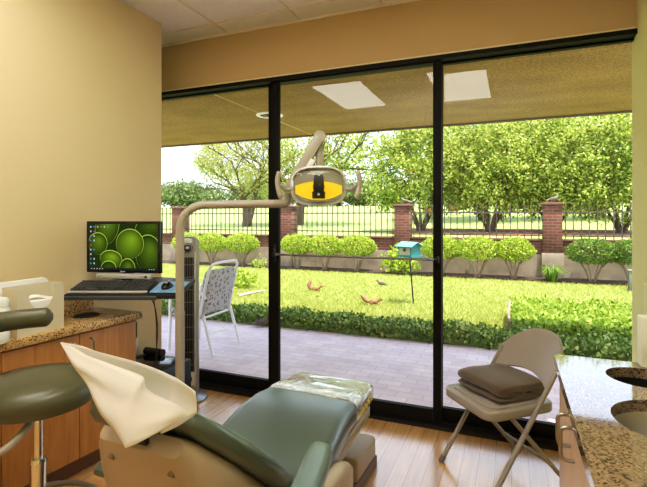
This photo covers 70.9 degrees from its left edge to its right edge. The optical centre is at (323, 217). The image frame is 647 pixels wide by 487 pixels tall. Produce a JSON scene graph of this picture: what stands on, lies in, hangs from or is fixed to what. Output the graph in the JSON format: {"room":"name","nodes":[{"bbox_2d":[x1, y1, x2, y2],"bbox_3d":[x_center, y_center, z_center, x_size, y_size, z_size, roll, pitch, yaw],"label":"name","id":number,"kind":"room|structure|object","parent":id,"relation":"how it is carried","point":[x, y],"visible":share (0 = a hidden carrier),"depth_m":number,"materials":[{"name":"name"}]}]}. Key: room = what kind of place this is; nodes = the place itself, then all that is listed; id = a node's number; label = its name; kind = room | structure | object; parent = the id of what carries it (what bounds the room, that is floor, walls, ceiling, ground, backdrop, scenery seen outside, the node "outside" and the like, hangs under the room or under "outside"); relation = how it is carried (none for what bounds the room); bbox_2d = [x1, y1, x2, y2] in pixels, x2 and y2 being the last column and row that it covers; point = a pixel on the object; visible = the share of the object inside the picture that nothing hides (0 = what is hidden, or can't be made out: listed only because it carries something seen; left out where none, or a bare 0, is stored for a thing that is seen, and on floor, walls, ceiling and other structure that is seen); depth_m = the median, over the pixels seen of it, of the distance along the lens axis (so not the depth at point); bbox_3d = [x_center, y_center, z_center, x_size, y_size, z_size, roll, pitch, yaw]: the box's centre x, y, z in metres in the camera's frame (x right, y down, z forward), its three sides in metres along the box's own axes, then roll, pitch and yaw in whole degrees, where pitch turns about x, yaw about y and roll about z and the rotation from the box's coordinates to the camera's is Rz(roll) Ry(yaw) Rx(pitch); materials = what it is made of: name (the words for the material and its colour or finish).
{"room":"dental clinic","nodes":[
{"label":"dental clinic","id":0,"kind":"room"},
{"bbox_2d":[0,0,161,356],"bbox_3d":[-2.445,-0.040,1.518,0.920,2.780,4.333,0,0,22],"label":"wall","id":1,"kind":"structure","parent":0,"point":[81,80],"depth_m":2.67,"materials":[{"name":"paint"}]},
{"bbox_2d":[64,294,92,313],"bbox_3d":[-1.695,0.494,2.096,0.024,0.112,1.475,0,0,22],"label":"backsplash","id":2,"kind":"structure","parent":1,"relation":"attached to","point":[70,306],"depth_m":2.66,"materials":[{"name":"brown stone"}]},
{"bbox_2d":[64,277,194,299],"bbox_3d":[-1.086,0.432,2.681,0.620,0.140,0.493,0,0,0],"label":"keyboard tray","id":3,"kind":"object","parent":1,"relation":"attached to","point":[69,296],"visible":0.49,"depth_m":2.44,"materials":[{"name":"grey plastic"}]},
{"bbox_2d":[67,280,157,292],"bbox_3d":[-1.171,0.385,2.543,0.430,0.056,0.172,0,0,0],"label":"keyboard","id":4,"kind":"object","parent":3,"relation":"on","point":[86,286],"visible":1,"depth_m":2.52,"materials":[{"name":"black plastic"}]},
{"bbox_2d":[87,221,162,280],"bbox_3d":[-1.170,0.200,2.695,0.470,0.361,0.130,0,0,9],"label":"computer monitor","id":5,"kind":"object","parent":3,"relation":"on","point":[124,249],"visible":0.91,"depth_m":2.66,"materials":[{"name":"black plastic"}]},
{"bbox_2d":[154,300,156,368],"bbox_3d":[-0.981,0.880,2.672,0.038,0.921,0.057,0,0,-16],"label":"cable","id":6,"kind":"object","parent":3,"relation":"hanging from","point":[154,300],"visible":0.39,"depth_m":2.65,"materials":[{"name":"black plastic"}]},
{"bbox_2d":[149,281,188,292],"bbox_3d":[-0.868,0.390,2.574,0.165,0.034,0.208,0,0,0],"label":"mouse pad","id":7,"kind":"object","parent":3,"relation":"on","point":[157,289],"visible":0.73,"depth_m":2.52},
{"bbox_2d":[161,280,172,289],"bbox_3d":[-0.881,0.375,2.564,0.060,0.043,0.103,0,0,5],"label":"computer mouse","id":8,"kind":"object","parent":7,"relation":"on","point":[166,285],"visible":1,"depth_m":2.53,"materials":[{"name":"black plastic"}]},
{"bbox_2d":[162,0,419,46],"bbox_3d":[-0.989,-1.422,1.097,3.934,0.016,4.670,0,0,22],"label":"trim","id":9,"kind":"structure","parent":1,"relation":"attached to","point":[280,1],"depth_m":3.23,"materials":[{"name":"beige"}]},
{"bbox_2d":[120,0,401,44],"bbox_3d":[-0.989,-1.490,1.097,4.534,0.120,4.870,0,0,22],"label":"ceiling","id":10,"kind":"structure","parent":0,"point":[173,15],"depth_m":3.16,"materials":[{"name":"tile"}]},
{"bbox_2d":[57,388,558,486],"bbox_3d":[-1.019,1.410,1.153,4.434,0.120,4.790,0,0,22],"label":"floor","id":11,"kind":"structure","parent":0,"point":[407,455],"depth_m":2.53,"materials":[{"name":"brown wood"}]},
{"bbox_2d":[0,307,97,486],"bbox_3d":[-1.082,0.853,1.670,0.577,0.995,0.660,0,0,22],"label":"stool","id":12,"kind":"object","parent":11,"relation":"on","point":[29,395],"visible":0.98,"depth_m":1.64,"materials":[{"name":"green leather"}]},
{"bbox_2d":[0,320,136,486],"bbox_3d":[-1.522,0.972,2.075,0.349,0.757,1.529,0,0,22],"label":"base cabinet","id":13,"kind":"object","parent":11,"relation":"on","point":[71,439],"visible":0.54,"depth_m":2.27,"materials":[{"name":"brown wood"}]},
{"bbox_2d":[0,307,141,351],"bbox_3d":[-1.528,0.571,2.048,0.370,0.042,1.515,0,0,22],"label":"countertop","id":14,"kind":"structure","parent":13,"relation":"on","point":[107,317],"depth_m":2.39,"materials":[{"name":"beige stone"}]},
{"bbox_2d":[0,297,9,344],"bbox_3d":[-1.442,0.453,2.005,0.101,0.195,0.100,0,0,22],"label":"wipes canister","id":15,"kind":"object","parent":14,"relation":"on","point":[4,301],"visible":0.51,"depth_m":1.99,"materials":[{"name":"white plastic"}]},
{"bbox_2d":[0,277,47,296],"bbox_3d":[-1.501,0.425,2.213,0.022,0.240,0.340,0,0,22],"label":"tray","id":16,"kind":"object","parent":14,"relation":"on","point":[40,279],"visible":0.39,"depth_m":2.23,"materials":[{"name":"white plastic"}]},
{"bbox_2d":[2,281,63,337],"bbox_3d":[-1.403,0.438,2.205,0.105,0.225,0.235,0,0,22],"label":"dispenser","id":17,"kind":"object","parent":14,"relation":"on","point":[49,294],"visible":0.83,"depth_m":2.21,"materials":[{"name":"beige plastic"}]},
{"bbox_2d":[74,312,99,317],"bbox_3d":[-1.335,0.547,2.566,0.132,0.003,0.132,0,0,22],"label":"ring","id":18,"kind":"object","parent":14,"relation":"on","point":[88,314],"visible":1,"depth_m":2.57,"materials":[{"name":"black"}]},
{"bbox_2d":[136,347,190,387],"bbox_3d":[-1.104,1.117,2.952,0.380,0.466,0.290,0,0,22],"label":"case","id":19,"kind":"object","parent":11,"relation":"on","point":[165,363],"visible":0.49,"depth_m":2.97,"materials":[{"name":"black plastic"}]},
{"bbox_2d":[184,236,207,402],"bbox_3d":[-1.011,0.745,3.412,0.280,1.210,0.280,0,0,-10],"label":"tower fan","id":20,"kind":"object","parent":11,"relation":"on","point":[191,244],"visible":0.52,"depth_m":3.35,"materials":[{"name":"grey plastic"}]},
{"bbox_2d":[184,257,193,370],"bbox_3d":[-1.000,0.710,3.345,0.079,0.840,0.054,0,0,23],"label":"grille","id":21,"kind":"object","parent":20,"relation":"attached to","point":[188,261],"depth_m":3.35,"materials":[{"name":"black plastic"}]},
{"bbox_2d":[90,372,376,486],"bbox_3d":[-0.158,0.886,1.808,0.882,0.927,1.600,0,0,24],"label":"dental chair","id":22,"kind":"object","parent":11,"relation":"on","point":[302,430],"visible":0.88,"depth_m":1.40,"materials":[{"name":"green leather"}]},
{"bbox_2d":[60,342,196,447],"bbox_3d":[-0.499,0.414,1.118,0.420,0.170,0.159,0,0,38],"label":"headrest cover","id":23,"kind":"object","parent":22,"relation":"on","point":[139,401],"visible":1,"depth_m":1.05,"materials":[{"name":"paper"}]},
{"bbox_2d":[165,413,292,486],"bbox_3d":[-0.350,0.716,1.387,0.450,0.475,0.518,0,0,25],"label":"cushion","id":24,"kind":"object","parent":22,"relation":"on","point":[212,454],"depth_m":1.15,"materials":[{"name":"green leather"}]},
{"bbox_2d":[361,396,372,416],"bbox_3d":[0.208,0.892,2.169,0.003,0.028,0.221,0,0,19],"label":"print","id":25,"kind":"object","parent":22,"relation":"attached to","point":[367,403],"depth_m":2.16,"materials":[{"name":"yellow paper"}]},
{"bbox_2d":[175,130,361,382],"bbox_3d":[-0.354,0.450,2.350,1.096,1.800,0.320,0,0,0],"label":"light","id":26,"kind":"object","parent":11,"relation":"on","point":[308,184],"visible":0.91,"depth_m":2.33,"materials":[{"name":"beige metal"}]},
{"bbox_2d":[438,328,562,486],"bbox_3d":[0.965,0.986,2.405,0.557,0.746,0.441,0,0,-18],"label":"folding chair","id":27,"kind":"object","parent":11,"relation":"on","point":[534,349],"visible":0.8,"depth_m":2.35,"materials":[{"name":"beige metal"}]},
{"bbox_2d":[458,363,543,403],"bbox_3d":[0.942,0.866,2.420,0.341,0.091,0.334,0,0,-21],"label":"folded blanket","id":28,"kind":"object","parent":27,"relation":"on","point":[500,383],"visible":0.99,"depth_m":2.32,"materials":[{"name":"fabric"}]},
{"bbox_2d":[555,382,589,486],"bbox_3d":[0.781,0.940,0.911,0.513,0.820,1.342,0,0,22],"label":"base cabinet","id":29,"kind":"object","parent":11,"relation":"on","point":[572,473],"visible":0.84,"depth_m":1.30,"materials":[{"name":"brown wood"}]},
{"bbox_2d":[554,354,646,486],"bbox_3d":[0.793,0.590,0.907,0.491,0.200,1.382,0,0,22],"label":"countertop","id":30,"kind":"structure","parent":29,"relation":"on","point":[605,399],"depth_m":1.19,"materials":[{"name":"brown stone"}]},
{"bbox_2d":[637,314,646,367],"bbox_3d":[1.121,0.407,1.482,0.155,0.166,0.054,0,0,22],"label":"glove box","id":31,"kind":"object","parent":30,"relation":"on","point":[641,319],"visible":1,"depth_m":1.49,"materials":[{"name":"white cardboard"}]},
{"bbox_2d":[162,0,636,90],"bbox_3d":[-0.072,-1.284,3.309,3.934,0.493,0.120,0,0,22],"label":"wall header","id":32,"kind":"structure","parent":0,"point":[422,27],"depth_m":3.04,"materials":[{"name":"paint"}]},
{"bbox_2d":[162,85,270,389],"bbox_3d":[-1.113,0.147,3.757,1.668,2.326,0.035,0,0,22],"label":"window","id":33,"kind":"structure","parent":32,"relation":"in","point":[204,374],"depth_m":3.51,"materials":[{"name":"brown metal"}]},
{"bbox_2d":[271,60,441,421],"bbox_3d":[0.182,0.147,3.146,1.237,2.326,0.066,0,0,22],"label":"door","id":34,"kind":"structure","parent":32,"relation":"in","point":[434,413],"depth_m":2.97,"materials":[{"name":"brown metal"}]},
{"bbox_2d":[272,252,438,263],"bbox_3d":[0.179,0.267,3.117,1.199,0.045,0.040,0,0,22],"label":"bar","id":35,"kind":"object","parent":34,"relation":"attached to","point":[436,259],"visible":1,"depth_m":3.08,"materials":[{"name":"grey metal"}]},
{"bbox_2d":[199,379,557,450],"bbox_3d":[-0.078,1.330,3.296,3.934,0.040,0.130,0,0,22],"label":"trim","id":36,"kind":"structure","parent":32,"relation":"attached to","point":[544,442],"depth_m":2.91,"materials":[{"name":"grey metal"}]},
{"bbox_2d":[162,42,631,145],"bbox_3d":[-1.180,-1.130,4.991,20.000,0.160,2.140,0,0,22],"label":"soffit","id":37,"kind":"structure","parent":32,"relation":"attached to","point":[598,79],"depth_m":4.03,"materials":[{"name":"paint"}]},
{"bbox_2d":[214,94,311,134],"bbox_3d":[-0.561,-1.048,4.735,0.012,0.006,2.130,0,0,22],"label":"trim","id":38,"kind":"structure","parent":37,"relation":"attached to","point":[214,94],"depth_m":4.38,"materials":[{"name":"brown"}]},
{"bbox_2d":[256,112,282,118],"bbox_3d":[-0.549,-1.044,4.633,0.270,0.012,0.270,0,0,22],"label":"recessed light","id":39,"kind":"object","parent":37,"relation":"attached to","point":[260,113],"visible":0.56,"depth_m":4.61,"materials":[{"name":"white metal"}]},
{"bbox_2d":[162,110,631,147],"bbox_3d":[-0.763,-1.170,5.998,20.000,0.280,0.040,0,0,22],"label":"trim","id":40,"kind":"structure","parent":32,"relation":"attached to","point":[625,111],"depth_m":5.17,"materials":[{"name":"brown metal"}]},
{"bbox_2d":[162,26,636,97],"bbox_3d":[-0.078,-1.024,3.296,3.934,0.027,0.130,0,0,22],"label":"trim","id":41,"kind":"structure","parent":32,"relation":"attached to","point":[629,33],"depth_m":2.93,"materials":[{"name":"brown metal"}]},
{"bbox_2d":[442,38,633,437],"bbox_3d":[1.290,0.147,2.761,1.197,2.326,0.035,0,0,22],"label":"window","id":42,"kind":"structure","parent":32,"relation":"in","point":[542,428],"depth_m":2.83,"materials":[{"name":"brown metal"}]},
{"bbox_2d":[632,0,646,361],"bbox_3d":[0.940,-0.040,0.352,0.200,2.780,4.770,0,0,22],"label":"wall","id":43,"kind":"structure","parent":0,"point":[639,45],"depth_m":2.46,"materials":[{"name":"paint"}]},
{"label":"outside","id":44,"kind":"structure","parent":0,"visible":0},
{"bbox_2d":[163,203,629,239],"bbox_3d":[3.745,-0.700,48.239,150.000,2.500,68.000,0,0,22],"label":"lawn","id":45,"kind":"structure","parent":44,"point":[577,224],"depth_m":19.90,"materials":[{"name":"green plant"}]},
{"bbox_2d":[162,176,204,206],"bbox_3d":[-19.158,-3.044,60.122,8.468,4.949,6.454,0,0,3],"label":"tree","id":46,"kind":"object","parent":45,"relation":"on","point":[168,182],"visible":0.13,"depth_m":58.95,"materials":[{"name":"green plant"}]},
{"bbox_2d":[162,177,233,206],"bbox_3d":[-15.721,-2.829,56.303,10.688,4.895,6.702,0,0,22],"label":"tree","id":47,"kind":"object","parent":45,"relation":"on","point":[191,196],"visible":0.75,"depth_m":55.36,"materials":[{"name":"green plant"}]},
{"bbox_2d":[224,183,245,199],"bbox_3d":[-8.650,-3.002,57.794,9.361,4.784,6.311,0,0,22],"label":"tree","id":48,"kind":"object","parent":45,"relation":"on","point":[232,193],"visible":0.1,"depth_m":56.78,"materials":[{"name":"green plant"}]},
{"bbox_2d":[182,138,304,226],"bbox_3d":[-3.523,-1.915,19.860,6.621,4.669,5.169,0,0,22],"label":"tree","id":49,"kind":"object","parent":45,"relation":"on","point":[211,152],"visible":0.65,"depth_m":19.45,"materials":[{"name":"green plant"}]},
{"bbox_2d":[234,179,295,204],"bbox_3d":[-6.331,-2.912,53.581,8.819,4.723,6.539,0,0,13],"label":"tree","id":50,"kind":"object","parent":45,"relation":"on","point":[249,197],"visible":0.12,"depth_m":51.99,"materials":[{"name":"green plant"}]},
{"bbox_2d":[227,131,387,224],"bbox_3d":[-0.931,-2.436,19.465,7.983,5.607,6.307,0,0,22],"label":"tree","id":51,"kind":"object","parent":45,"relation":"on","point":[344,165],"visible":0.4,"depth_m":18.75,"materials":[{"name":"green plant"}]},
{"bbox_2d":[330,177,378,206],"bbox_3d":[1.882,-2.743,52.142,9.763,4.553,6.200,0,0,22],"label":"tree","id":52,"kind":"object","parent":45,"relation":"on","point":[361,201],"visible":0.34,"depth_m":50.70,"materials":[{"name":"green plant"}]},
{"bbox_2d":[349,174,417,205],"bbox_3d":[6.709,-2.856,53.904,10.555,4.531,6.695,0,0,12],"label":"tree","id":53,"kind":"object","parent":45,"relation":"on","point":[363,174],"visible":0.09,"depth_m":52.45,"materials":[{"name":"green plant"}]},
{"bbox_2d":[361,126,477,230],"bbox_3d":[3.144,-1.469,14.927,4.150,3.916,2.958,0,0,13],"label":"flowering tree","id":54,"kind":"object","parent":45,"relation":"on","point":[399,151],"visible":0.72,"depth_m":14.40,"materials":[{"name":"green plant"}]},
{"bbox_2d":[394,120,566,220],"bbox_3d":[7.150,-3.337,19.954,8.340,7.021,6.030,0,0,3],"label":"tree","id":55,"kind":"object","parent":45,"relation":"on","point":[423,152],"visible":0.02,"depth_m":19.00,"materials":[{"name":"green plant"}]},
{"bbox_2d":[391,228,629,236],"bbox_3d":[6.425,0.422,13.683,8.600,0.125,2.200,0,0,22],"label":"soil","id":56,"kind":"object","parent":45,"relation":"on","point":[428,229],"visible":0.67,"depth_m":13.86,"materials":[{"name":"brown soil"}]},
{"bbox_2d":[426,121,558,231],"bbox_3d":[5.130,-1.532,14.071,4.050,4.042,3.041,0,0,29],"label":"flowering tree","id":57,"kind":"object","parent":56,"relation":"on","point":[476,151],"visible":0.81,"depth_m":13.48,"materials":[{"name":"green plant"}]},
{"bbox_2d":[484,115,627,222],"bbox_3d":[6.944,-1.529,13.559,3.711,4.036,2.981,0,0,39],"label":"flowering tree","id":58,"kind":"object","parent":56,"relation":"on","point":[573,132],"visible":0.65,"depth_m":12.97,"materials":[{"name":"green plant"}]},
{"bbox_2d":[552,113,631,233],"bbox_3d":[8.332,-1.363,12.736,3.633,3.705,2.830,0,0,0],"label":"flowering tree","id":59,"kind":"object","parent":56,"relation":"on","point":[620,126],"visible":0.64,"depth_m":12.42,"materials":[{"name":"green plant"}]},
{"bbox_2d":[532,114,629,218],"bbox_3d":[11.744,-2.643,18.863,6.627,5.632,5.443,0,0,-7],"label":"tree","id":60,"kind":"object","parent":45,"relation":"on","point":[602,117],"visible":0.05,"depth_m":17.88,"materials":[{"name":"green plant"}]},
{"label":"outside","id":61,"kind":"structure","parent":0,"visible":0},
{"bbox_2d":[162,262,631,360],"bbox_3d":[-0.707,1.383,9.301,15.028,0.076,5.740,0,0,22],"label":"grass","id":62,"kind":"structure","parent":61,"point":[304,300],"depth_m":8.38,"materials":[{"name":"green plant"}]},
{"bbox_2d":[170,207,189,260],"bbox_3d":[-4.619,0.522,14.718,0.470,1.775,0.470,0,0,22],"label":"brick pillar","id":63,"kind":"structure","parent":62,"relation":"on","point":[176,211],"depth_m":14.57,"materials":[{"name":"brick"}]},
{"bbox_2d":[234,267,259,288],"bbox_3d":[-1.614,1.232,9.159,0.712,0.543,0.552,0,0,22],"label":"round shrub","id":64,"kind":"object","parent":62,"relation":"on","point":[245,282],"visible":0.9,"depth_m":9.08,"materials":[{"name":"green plant"}]},
{"bbox_2d":[237,290,265,296],"bbox_3d":[-1.314,1.375,8.339,0.066,0.070,0.717,0,0,33],"label":"fallen branch","id":65,"kind":"object","parent":62,"relation":"on","point":[250,292],"visible":0.87,"depth_m":8.22,"materials":[{"name":"beige wood"}]},
{"bbox_2d":[250,253,267,268],"bbox_3d":[-1.807,1.221,12.763,0.581,0.480,0.509,0,0,22],"label":"round shrub","id":66,"kind":"object","parent":62,"relation":"on","point":[261,262],"visible":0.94,"depth_m":12.74,"materials":[{"name":"green plant"}]},
{"bbox_2d":[281,205,298,265],"bbox_3d":[-1.016,0.522,13.226,0.470,1.775,0.470,0,0,22],"label":"brick pillar","id":67,"kind":"structure","parent":62,"relation":"on","point":[288,216],"depth_m":13.03,"materials":[{"name":"brick"}]},
{"bbox_2d":[307,279,323,291],"bbox_3d":[-0.157,1.288,8.697,0.317,0.236,0.084,0,0,10],"label":"squirrel","id":68,"kind":"object","parent":62,"relation":"on","point":[314,288],"visible":0.99,"depth_m":8.68,"materials":[{"name":"fur"}]},
{"bbox_2d":[360,294,382,305],"bbox_3d":[0.775,1.319,7.335,0.371,0.173,0.084,0,0,11],"label":"squirrel","id":69,"kind":"object","parent":62,"relation":"on","point":[364,298],"visible":0.98,"depth_m":7.31,"materials":[{"name":"fur"}]},
{"bbox_2d":[163,260,626,285],"bbox_3d":[2.534,1.395,11.344,20.000,0.050,0.720,0,0,22],"label":"mulch bed","id":70,"kind":"object","parent":62,"relation":"on","point":[373,271],"visible":0.44,"depth_m":11.02,"materials":[{"name":"brown soil"}]},
{"bbox_2d":[170,231,203,247],"bbox_3d":[-4.154,0.905,13.876,1.065,0.998,0.798,0,0,22],"label":"round shrub","id":71,"kind":"object","parent":70,"relation":"on","point":[185,233],"visible":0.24,"depth_m":13.78,"materials":[{"name":"green plant"}]},
{"bbox_2d":[196,232,228,263],"bbox_3d":[-3.311,0.908,13.534,1.124,0.992,0.835,0,0,22],"label":"round shrub","id":72,"kind":"object","parent":70,"relation":"on","point":[211,247],"visible":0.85,"depth_m":13.36,"materials":[{"name":"green plant"}]},
{"bbox_2d":[222,233,260,265],"bbox_3d":[-2.373,0.903,13.142,1.190,1.003,0.882,0,0,22],"label":"round shrub","id":73,"kind":"object","parent":70,"relation":"on","point":[252,245],"visible":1,"depth_m":12.98,"materials":[{"name":"green plant"}]},
{"bbox_2d":[281,232,313,267],"bbox_3d":[-0.734,0.896,12.476,1.092,1.014,0.810,0,0,22],"label":"round shrub","id":74,"kind":"object","parent":70,"relation":"on","point":[300,249],"visible":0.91,"depth_m":12.30,"materials":[{"name":"green plant"}]},
{"bbox_2d":[307,234,341,269],"bbox_3d":[0.031,0.897,12.143,1.076,1.013,0.806,0,0,22],"label":"round shrub","id":75,"kind":"object","parent":70,"relation":"on","point":[333,249],"visible":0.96,"depth_m":11.99,"materials":[{"name":"green plant"}]},
{"bbox_2d":[336,234,378,270],"bbox_3d":[0.859,0.899,11.785,1.172,1.009,0.852,0,0,22],"label":"round shrub","id":76,"kind":"object","parent":70,"relation":"on","point":[365,239],"visible":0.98,"depth_m":11.65,"materials":[{"name":"green plant"}]},
{"bbox_2d":[420,236,464,274],"bbox_3d":[2.850,0.907,10.970,1.116,0.994,0.876,0,0,22],"label":"round shrub","id":77,"kind":"object","parent":70,"relation":"on","point":[446,255],"visible":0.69,"depth_m":10.85,"materials":[{"name":"green plant"}]},
{"bbox_2d":[453,236,503,276],"bbox_3d":[3.624,0.902,10.654,1.135,1.003,0.850,0,0,22],"label":"round shrub","id":78,"kind":"object","parent":70,"relation":"on","point":[486,255],"visible":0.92,"depth_m":10.52,"materials":[{"name":"green plant"}]},
{"bbox_2d":[494,235,536,277],"bbox_3d":[4.346,0.894,10.360,0.958,1.019,0.724,0,0,22],"label":"round shrub","id":79,"kind":"object","parent":70,"relation":"on","point":[530,251],"visible":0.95,"depth_m":10.22,"materials":[{"name":"green plant"}]},
{"bbox_2d":[564,237,620,281],"bbox_3d":[5.775,0.904,9.760,1.082,0.999,0.835,0,0,22],"label":"round shrub","id":80,"kind":"object","parent":70,"relation":"on","point":[604,258],"visible":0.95,"depth_m":9.65,"materials":[{"name":"green plant"}]},
{"bbox_2d":[605,237,631,277],"bbox_3d":[6.451,0.899,9.486,1.042,1.009,0.782,0,0,22],"label":"round shrub","id":81,"kind":"object","parent":70,"relation":"on","point":[622,261],"visible":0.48,"depth_m":9.46,"materials":[{"name":"green plant"}]},
{"bbox_2d":[162,299,631,361],"bbox_3d":[-1.661,1.294,6.425,16.079,0.301,0.574,0,0,22],"label":"hedge","id":82,"kind":"object","parent":62,"relation":"on","point":[599,344],"visible":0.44,"depth_m":5.18,"materials":[{"name":"green plant"}]},
{"bbox_2d":[163,244,631,280],"bbox_3d":[0.231,1.130,12.709,19.700,0.560,0.240,0,0,22],"label":"wall","id":83,"kind":"structure","parent":62,"relation":"on","point":[495,266],"depth_m":11.31,"materials":[{"name":"concrete"}]},
{"bbox_2d":[163,234,171,243],"bbox_3d":[-6.837,0.690,15.636,4.400,0.320,0.200,0,0,22],"label":"brick","id":84,"kind":"object","parent":83,"relation":"on","point":[167,238],"visible":0.07,"depth_m":14.80,"materials":[{"name":"red brick"}]},
{"bbox_3d":[-6.837,0.510,15.637,4.400,0.050,0.270,0,0,22],"label":"wall cap","id":85,"kind":"object","parent":84,"relation":"on","visible":0},
{"bbox_2d":[162,207,171,232],"bbox_3d":[-6.837,0.055,15.636,4.400,0.860,0.030,0,0,22],"label":"fence panel","id":86,"kind":"object","parent":85,"relation":"on","point":[166,213],"visible":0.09,"depth_m":14.94,"materials":[{"name":"paint"}]},
{"bbox_2d":[186,235,268,246],"bbox_3d":[-2.818,0.690,13.972,3.500,0.320,0.200,0,0,22],"label":"brick","id":87,"kind":"object","parent":83,"relation":"on","point":[264,240],"depth_m":13.47,"materials":[{"name":"red brick"}]},
{"bbox_2d":[192,233,268,235],"bbox_3d":[-2.818,0.510,13.972,3.500,0.050,0.270,0,0,22],"label":"wall cap","id":88,"kind":"object","parent":87,"relation":"on","point":[192,233],"visible":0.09,"depth_m":13.83,"materials":[{"name":"concrete"}]},
{"bbox_2d":[186,208,268,233],"bbox_3d":[-2.818,0.055,13.972,3.500,0.860,0.030,0,0,22],"label":"fence panel","id":89,"kind":"object","parent":88,"relation":"on","point":[195,213],"visible":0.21,"depth_m":14.00,"materials":[{"name":"paint"}]},
{"bbox_2d":[294,237,393,249],"bbox_3d":[0.541,0.690,12.581,2.970,0.320,0.200,0,0,22],"label":"brick","id":90,"kind":"object","parent":83,"relation":"on","point":[382,243],"visible":0.14,"depth_m":12.08,"materials":[{"name":"red brick"}]},
{"bbox_2d":[296,235,393,237],"bbox_3d":[0.541,0.510,12.581,2.970,0.050,0.270,0,0,22],"label":"wall cap","id":91,"kind":"object","parent":90,"relation":"on","point":[340,236],"visible":0.37,"depth_m":12.13,"materials":[{"name":"concrete"}]},
{"bbox_2d":[295,204,393,235],"bbox_3d":[0.541,0.055,12.581,2.970,0.860,0.030,0,0,22],"label":"fence panel","id":92,"kind":"object","parent":91,"relation":"on","point":[342,212],"visible":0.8,"depth_m":12.57,"materials":[{"name":"paint"}]},
{"bbox_2d":[410,239,542,253],"bbox_3d":[3.713,0.690,11.267,3.097,0.320,0.200,0,0,22],"label":"brick","id":93,"kind":"object","parent":83,"relation":"on","point":[538,245],"visible":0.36,"depth_m":10.93,"materials":[{"name":"red brick"}]},
{"bbox_2d":[410,236,542,240],"bbox_3d":[3.713,0.510,11.267,3.097,0.050,0.270,0,0,22],"label":"wall cap","id":94,"kind":"object","parent":93,"relation":"on","point":[412,237],"visible":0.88,"depth_m":11.00,"materials":[{"name":"brick"}]},
{"bbox_2d":[411,202,542,238],"bbox_3d":[3.713,0.055,11.267,3.097,0.860,0.030,0,0,22],"label":"fence panel","id":95,"kind":"object","parent":94,"relation":"on","point":[413,212],"visible":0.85,"depth_m":11.22,"materials":[{"name":"paint"}]},
{"bbox_2d":[563,241,631,255],"bbox_3d":[7.422,0.690,9.730,4.133,0.320,0.200,0,0,22],"label":"brick","id":96,"kind":"object","parent":83,"relation":"on","point":[565,243],"visible":0.2,"depth_m":10.30,"materials":[{"name":"red brick"}]},
{"bbox_2d":[563,239,631,242],"bbox_3d":[7.422,0.510,9.730,4.133,0.050,0.270,0,0,22],"label":"wall cap","id":97,"kind":"object","parent":96,"relation":"on","point":[569,240],"visible":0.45,"depth_m":10.27,"materials":[{"name":"brick"}]},
{"bbox_2d":[563,201,631,239],"bbox_3d":[7.422,0.055,9.730,4.133,0.860,0.030,0,0,22],"label":"fence panel","id":98,"kind":"object","parent":97,"relation":"on","point":[565,211],"visible":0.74,"depth_m":10.19,"materials":[{"name":"paint"}]},
{"bbox_2d":[378,244,422,274],"bbox_3d":[1.935,1.026,11.255,1.085,0.823,0.839,0,0,22],"label":"round shrub","id":99,"kind":"object","parent":62,"relation":"on","point":[394,264],"visible":0.74,"depth_m":11.18,"materials":[{"name":"green plant"}]},
{"bbox_2d":[392,204,412,270],"bbox_3d":[2.097,0.522,11.936,0.470,1.775,0.470,0,0,22],"label":"brick pillar","id":100,"kind":"structure","parent":62,"relation":"on","point":[402,214],"depth_m":11.76,"materials":[{"name":"brick"}]},
{"bbox_2d":[395,241,423,302],"bbox_3d":[1.401,0.898,7.408,0.326,1.026,0.340,0,0,-40],"label":"birdhouse","id":101,"kind":"object","parent":62,"relation":"on","point":[406,249],"visible":0.99,"depth_m":7.34,"materials":[{"name":"teal paint"}]},
{"bbox_2d":[507,299,510,327],"bbox_3d":[2.364,1.290,5.786,0.030,0.270,1.500,0,0,22],"label":"board","id":102,"kind":"object","parent":62,"relation":"on","point":[509,301],"visible":0.64,"depth_m":5.67,"materials":[{"name":"white wood"}]},
{"bbox_2d":[534,264,568,281],"bbox_3d":[4.996,1.202,9.903,0.782,0.355,0.882,0,0,-1],"label":"clump","id":103,"kind":"object","parent":62,"relation":"on","point":[551,274],"visible":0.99,"depth_m":9.83,"materials":[{"name":"green plant"}]},
{"bbox_2d":[540,202,563,277],"bbox_3d":[5.328,0.522,10.598,0.470,1.775,0.470,0,0,22],"label":"brick pillar","id":104,"kind":"structure","parent":62,"relation":"on","point":[552,215],"depth_m":10.41,"materials":[{"name":"brick"}]},
{"bbox_2d":[508,294,631,341],"bbox_3d":[4.281,1.239,5.121,4.115,0.344,1.881,0,0,22],"label":"ground cover","id":105,"kind":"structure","parent":62,"relation":"on","point":[574,316],"depth_m":5.38,"materials":[{"name":"green plant"}]},
{"bbox_2d":[627,269,631,290],"bbox_3d":[5.985,1.205,8.778,0.190,0.410,0.170,0,0,22],"label":"utility pedestal","id":106,"kind":"object","parent":62,"relation":"on","point":[629,271],"visible":0.34,"depth_m":8.74,"materials":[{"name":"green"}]},
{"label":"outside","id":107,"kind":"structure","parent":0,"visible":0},
{"bbox_2d":[162,315,558,422],"bbox_3d":[-2.130,1.430,5.309,22.000,0.100,2.020,0,0,22],"label":"patio","id":108,"kind":"structure","parent":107,"point":[397,370],"depth_m":4.50,"materials":[{"name":"concrete"}]},
{"bbox_2d":[167,259,240,356],"bbox_3d":[-1.266,0.915,4.875,0.563,0.939,0.567,0,0,21],"label":"patio chair","id":109,"kind":"object","parent":108,"relation":"on","point":[216,289],"visible":0.84,"depth_m":4.72,"materials":[{"name":"white metal"}]},
{"bbox_2d":[199,266,234,314],"bbox_3d":[-1.125,0.760,4.823,0.162,0.450,0.500,0,0,20],"label":"cushion","id":110,"kind":"object","parent":109,"relation":"on","point":[220,282],"depth_m":4.75,"materials":[{"name":"fabric"}]},
{"bbox_2d":[251,316,267,326],"bbox_3d":[-0.803,1.313,5.760,0.236,0.137,0.085,0,0,3],"label":"dove","id":111,"kind":"object","parent":108,"relation":"on","point":[261,322],"visible":0.99,"depth_m":5.74,"materials":[{"name":"grey"}]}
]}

